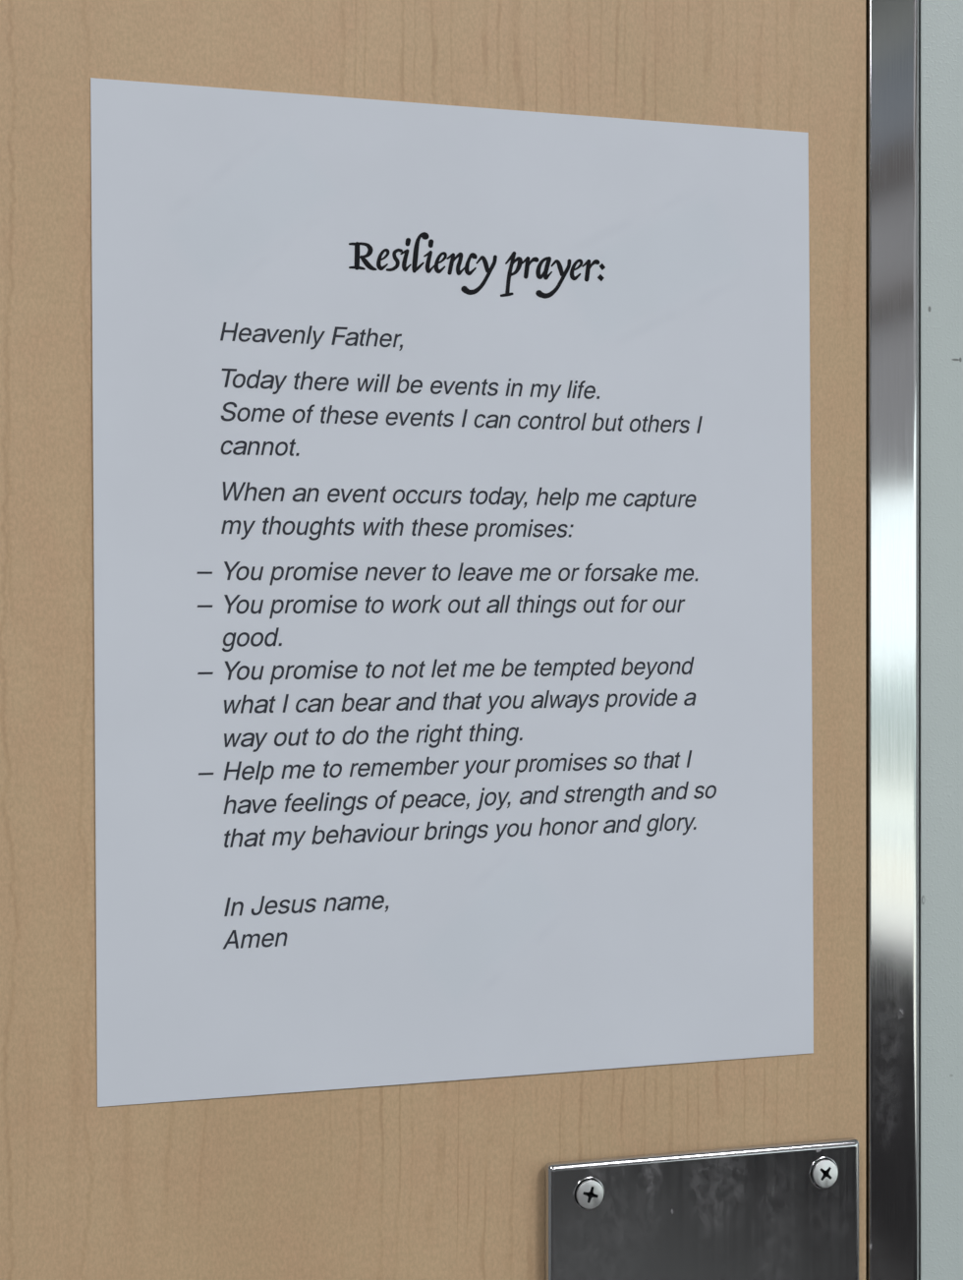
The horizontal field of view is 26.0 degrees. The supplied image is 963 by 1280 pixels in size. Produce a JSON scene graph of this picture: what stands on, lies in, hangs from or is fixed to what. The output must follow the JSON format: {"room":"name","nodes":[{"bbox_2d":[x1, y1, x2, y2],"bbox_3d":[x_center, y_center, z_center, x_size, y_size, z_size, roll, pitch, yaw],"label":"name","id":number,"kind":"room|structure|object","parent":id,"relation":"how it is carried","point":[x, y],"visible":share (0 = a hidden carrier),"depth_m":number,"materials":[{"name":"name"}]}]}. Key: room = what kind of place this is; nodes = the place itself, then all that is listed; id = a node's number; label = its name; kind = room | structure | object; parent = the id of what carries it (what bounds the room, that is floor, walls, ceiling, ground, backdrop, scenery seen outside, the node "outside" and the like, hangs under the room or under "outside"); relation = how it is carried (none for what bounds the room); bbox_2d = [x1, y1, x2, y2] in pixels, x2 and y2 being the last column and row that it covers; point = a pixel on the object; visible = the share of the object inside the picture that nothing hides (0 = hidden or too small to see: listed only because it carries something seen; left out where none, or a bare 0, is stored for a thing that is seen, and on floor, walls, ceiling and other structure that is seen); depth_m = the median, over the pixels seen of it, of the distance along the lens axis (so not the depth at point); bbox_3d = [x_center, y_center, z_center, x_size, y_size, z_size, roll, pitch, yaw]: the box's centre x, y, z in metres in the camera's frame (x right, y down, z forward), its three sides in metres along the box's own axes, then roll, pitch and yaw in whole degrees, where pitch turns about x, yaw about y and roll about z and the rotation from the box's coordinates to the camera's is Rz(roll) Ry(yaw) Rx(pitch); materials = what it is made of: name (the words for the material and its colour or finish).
{"room":"school corridor","nodes":[
{"label":"school corridor","id":0,"kind":"room"},
{"bbox_2d":[919,0,962,1279],"bbox_3d":[-0.501,-0.075,0.523,5.400,2.950,0.156,0,0,-18],"label":"wall","id":1,"kind":"structure","parent":0,"point":[941,22],"depth_m":0.65,"materials":[{"name":"grey paint"}]},
{"bbox_2d":[0,0,866,1279],"bbox_3d":[-0.322,0.342,0.519,0.910,2.104,0.045,0,0,-18],"label":"door","id":2,"kind":"structure","parent":1,"relation":"in","point":[436,1180],"depth_m":0.59,"materials":[{"name":"brown wood"}]},
{"bbox_2d":[90,77,814,1106],"bbox_3d":[-0.003,-0.013,0.599,0.218,0.281,0.001,0,0,-18],"label":"printed sheet","id":3,"kind":"object","parent":2,"relation":"attached to","point":[452,553],"visible":1,"depth_m":0.60,"materials":[{"name":"paper"}]},
{"bbox_2d":[544,1137,859,1279],"bbox_3d":[0.064,0.304,0.626,0.101,0.305,0.022,0,0,-18],"label":"plate","id":4,"kind":"object","parent":2,"relation":"attached to","point":[787,1210],"visible":1,"depth_m":0.62,"materials":[{"name":"metal"}]},
{"bbox_2d":[866,0,919,1279],"bbox_3d":[0.104,0.344,0.713,0.018,2.113,0.150,0,0,-18],"label":"trim","id":5,"kind":"structure","parent":1,"relation":"attached to","point":[892,26],"depth_m":0.64,"materials":[{"name":"metal"}]}
]}

